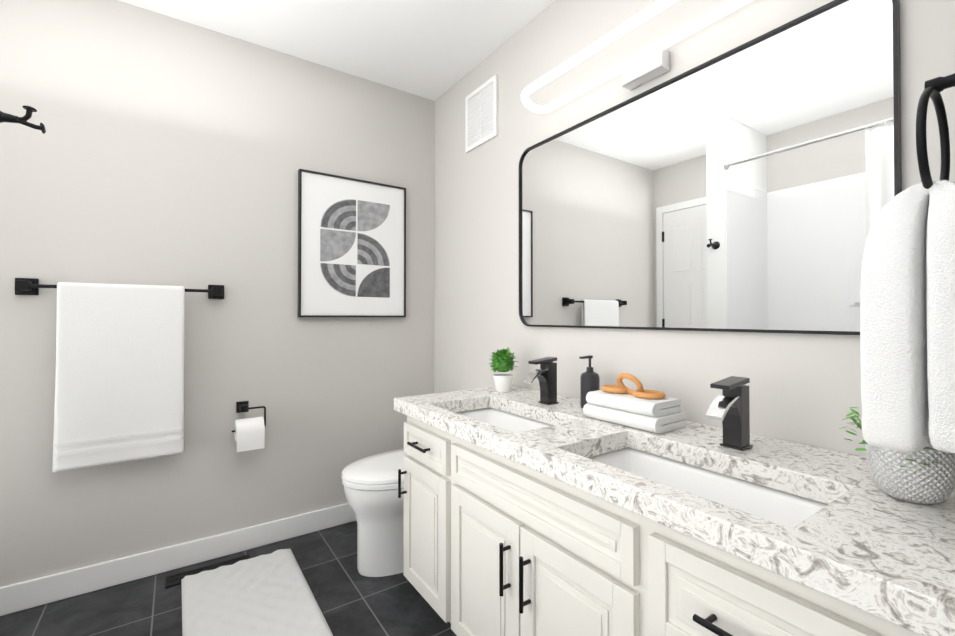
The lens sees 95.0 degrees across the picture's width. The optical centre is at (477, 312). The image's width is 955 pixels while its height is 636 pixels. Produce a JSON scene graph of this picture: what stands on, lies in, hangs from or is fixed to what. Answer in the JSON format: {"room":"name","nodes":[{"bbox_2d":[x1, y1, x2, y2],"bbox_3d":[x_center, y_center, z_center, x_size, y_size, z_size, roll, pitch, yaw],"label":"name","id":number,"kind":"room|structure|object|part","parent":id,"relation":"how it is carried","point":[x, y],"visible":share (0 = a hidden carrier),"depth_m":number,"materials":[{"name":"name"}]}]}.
{"room":"bathroom","nodes":[
{"label":"bathroom","id":0,"kind":"room"},
{"bbox_2d":[0,0,434,586],"bbox_3d":[-1.231,-0.090,2.079,2.480,2.440,0.100,0,-1,-35],"label":"wall","id":1,"kind":"structure","parent":0,"point":[164,150],"depth_m":1.99,"materials":[{"name":"grey paint"}]},
{"bbox_2d":[15,278,223,472],"bbox_3d":[-1.442,0.242,1.812,0.687,0.746,0.095,0,-1,-35],"label":"towel rail","id":2,"kind":"object","parent":1,"relation":"attached to","point":[119,387],"visible":1,"depth_m":1.76,"materials":[{"name":"white fabric"}]},
{"bbox_2d":[52,282,184,472],"bbox_3d":[-1.445,0.249,1.781,0.418,0.732,0.049,0,-1,-35],"label":"towel","id":3,"kind":"object","parent":2,"relation":"hanging from","point":[119,378],"depth_m":1.76,"materials":[{"name":"white fabric"}]},
{"bbox_2d":[0,503,355,615],"bbox_3d":[-1.199,1.077,2.020,2.280,0.105,0.014,0,-1,-35],"label":"baseboard","id":4,"kind":"structure","parent":1,"relation":"attached to","point":[24,595],"depth_m":1.89,"materials":[{"name":"white wood"}]},
{"bbox_2d":[232,401,265,451],"bbox_3d":[-1.071,0.526,2.051,0.144,0.208,0.117,0,-1,-35],"label":"toilet paper holder","id":5,"kind":"object","parent":1,"relation":"attached to","point":[249,433],"visible":1,"depth_m":2.02,"materials":[{"name":"white paper"}]},
{"bbox_2d":[298,169,405,316],"bbox_3d":[-0.666,-0.351,2.388,0.588,0.752,0.032,0,-1,-35],"label":"picture","id":6,"kind":"object","parent":1,"relation":"attached to","point":[351,247],"visible":1,"depth_m":2.36,"materials":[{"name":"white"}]},
{"bbox_2d":[0,520,456,635],"bbox_3d":[-0.477,1.149,0.971,2.480,0.060,2.760,0,-1,-35],"label":"floor","id":7,"kind":"structure","parent":0,"point":[351,600],"depth_m":1.69,"materials":[{"name":"tile"}]},
{"bbox_2d":[165,554,249,588],"bbox_3d":[-1.169,1.125,1.912,0.317,0.006,0.085,0,-1,-35],"label":"floor vent","id":8,"kind":"object","parent":7,"relation":"in","point":[173,580],"visible":0.62,"depth_m":1.91,"materials":[{"name":"black metal"}]},
{"bbox_2d":[181,549,332,635],"bbox_3d":[-0.849,1.112,1.644,0.430,0.026,0.770,0,-1,-35],"label":"bath mat","id":9,"kind":"object","parent":7,"relation":"on","point":[271,594],"visible":1,"depth_m":1.67,"materials":[{"name":"white fabric"}]},
{"bbox_2d":[341,449,406,576],"bbox_3d":[-0.282,0.785,2.062,0.710,0.690,0.429,0,-1,-35],"label":"toilet","id":10,"kind":"object","parent":7,"relation":"on","point":[370,488],"visible":0.33,"depth_m":1.87,"materials":[{"name":"white ceramic"}]},
{"bbox_3d":[-0.363,0.708,2.006,0.511,0.056,0.386,0,-1,-35],"label":"seat","id":11,"kind":"part","parent":10,"relation":"part of","materials":[{"name":"white plastic"}]},
{"bbox_2d":[394,385,954,635],"bbox_3d":[0.347,0.684,1.253,0.600,0.875,1.546,0,-1,-35],"label":"bathroom vanity","id":12,"kind":"object","parent":7,"relation":"on","point":[526,513],"visible":1,"depth_m":0.94,"materials":[{"name":"white"}]},
{"bbox_2d":[487,347,517,391],"bbox_3d":[0.108,0.242,1.882,0.135,0.190,0.133,0,-1,-35],"label":"plant","id":13,"kind":"object","parent":12,"relation":"on","point":[502,360],"visible":1,"depth_m":1.85,"materials":[{"name":"green plant"}]},
{"bbox_2d":[523,357,558,404],"bbox_3d":[0.231,0.250,1.600,0.134,0.169,0.054,0,-1,-35],"label":"faucet","id":14,"kind":"object","parent":12,"relation":"on","point":[545,373],"visible":1,"depth_m":1.60,"materials":[{"name":"grey metal"}]},
{"bbox_2d":[579,355,599,407],"bbox_3d":[0.389,0.241,1.533,0.081,0.184,0.066,0,-1,-35],"label":"soap dispenser","id":15,"kind":"object","parent":12,"relation":"on","point":[589,379],"visible":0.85,"depth_m":1.51,"materials":[{"name":"grey plastic"}]},
{"bbox_2d":[583,373,685,433],"bbox_3d":[0.470,0.257,1.330,0.152,0.149,0.255,0,-1,-35],"label":"folded towels","id":16,"kind":"object","parent":12,"relation":"on","point":[663,415],"depth_m":1.26,"materials":[{"name":"white fabric"}]},
{"bbox_3d":[0.470,0.218,1.336,0.082,0.071,0.208,0,-1,-35],"label":"wood links","id":17,"kind":"part","parent":16,"relation":"part of","materials":[{"name":"orange wood"}]},
{"bbox_2d":[705,376,752,450],"bbox_3d":[0.605,0.244,1.056,0.134,0.169,0.054,0,-1,-35],"label":"faucet","id":18,"kind":"object","parent":12,"relation":"on","point":[729,407],"visible":1,"depth_m":1.05,"materials":[{"name":"matte black metal"}]},
{"bbox_2d":[840,407,954,504],"bbox_3d":[0.755,0.250,0.776,0.172,0.151,0.177,0,-1,-35],"label":"plant","id":19,"kind":"object","parent":12,"relation":"on","point":[925,475],"visible":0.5,"depth_m":0.73,"materials":[{"name":"green plant"}]},
{"bbox_2d":[119,0,554,100],"bbox_3d":[-0.477,-1.351,0.996,2.480,0.060,2.760,0,-1,-35],"label":"ceiling","id":20,"kind":"structure","parent":0,"point":[433,50],"depth_m":2.02,"materials":[{"name":"white paint"}]},
{"bbox_2d":[434,0,954,456],"bbox_3d":[0.531,-0.095,1.616,0.100,2.440,2.660,0,-1,-35],"label":"wall","id":21,"kind":"structure","parent":0,"point":[804,389],"depth_m":1.62,"materials":[{"name":"grey paint"}]},
{"bbox_2d":[465,75,497,152],"bbox_3d":[0.017,-1.023,2.270,0.013,0.300,0.275,0,-1,-35],"label":"air vent","id":22,"kind":"object","parent":21,"relation":"in","point":[481,114],"visible":1,"depth_m":2.26,"materials":[{"name":"white metal"}]},
{"bbox_2d":[521,0,752,113],"bbox_3d":[0.509,-0.842,1.421,0.163,0.130,1.034,0,-1,-35],"label":"sconce","id":23,"kind":"object","parent":21,"relation":"attached to","point":[649,63],"visible":1,"depth_m":1.43,"materials":[{"name":"white plastic"}]},
{"bbox_2d":[519,0,901,334],"bbox_3d":[0.556,-0.341,1.475,0.018,0.794,1.275,0,-1,-35],"label":"mirror","id":24,"kind":"object","parent":21,"relation":"attached to","point":[754,185],"visible":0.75,"depth_m":1.23,"materials":[{"name":"clear mirror"}]},
{"bbox_3d":[0.856,-0.106,0.509,0.620,2.440,0.267,0,-1,-35],"label":"wall","id":25,"kind":"structure","parent":0,"visible":0},
{"bbox_2d":[860,73,954,452],"bbox_3d":[0.717,-0.087,0.675,0.179,0.595,0.164,0,-1,-35],"label":"towel ring","id":26,"kind":"object","parent":25,"relation":"attached to","point":[907,325],"visible":1,"depth_m":0.65,"materials":[{"name":"white fabric"}]},
{"bbox_3d":[-1.400,-0.102,0.851,0.610,2.440,0.120,0,-1,-35],"label":"wall","id":27,"kind":"structure","parent":0,"visible":0},
{"bbox_2d":[0,105,45,133],"bbox_3d":[-1.109,-0.470,1.055,0.097,0.064,0.053,0,-1,-35],"label":"hook","id":28,"kind":"object","parent":27,"relation":"attached to","point":[10,118],"visible":1,"depth_m":1.06,"materials":[{"name":"black metal"}]}
]}

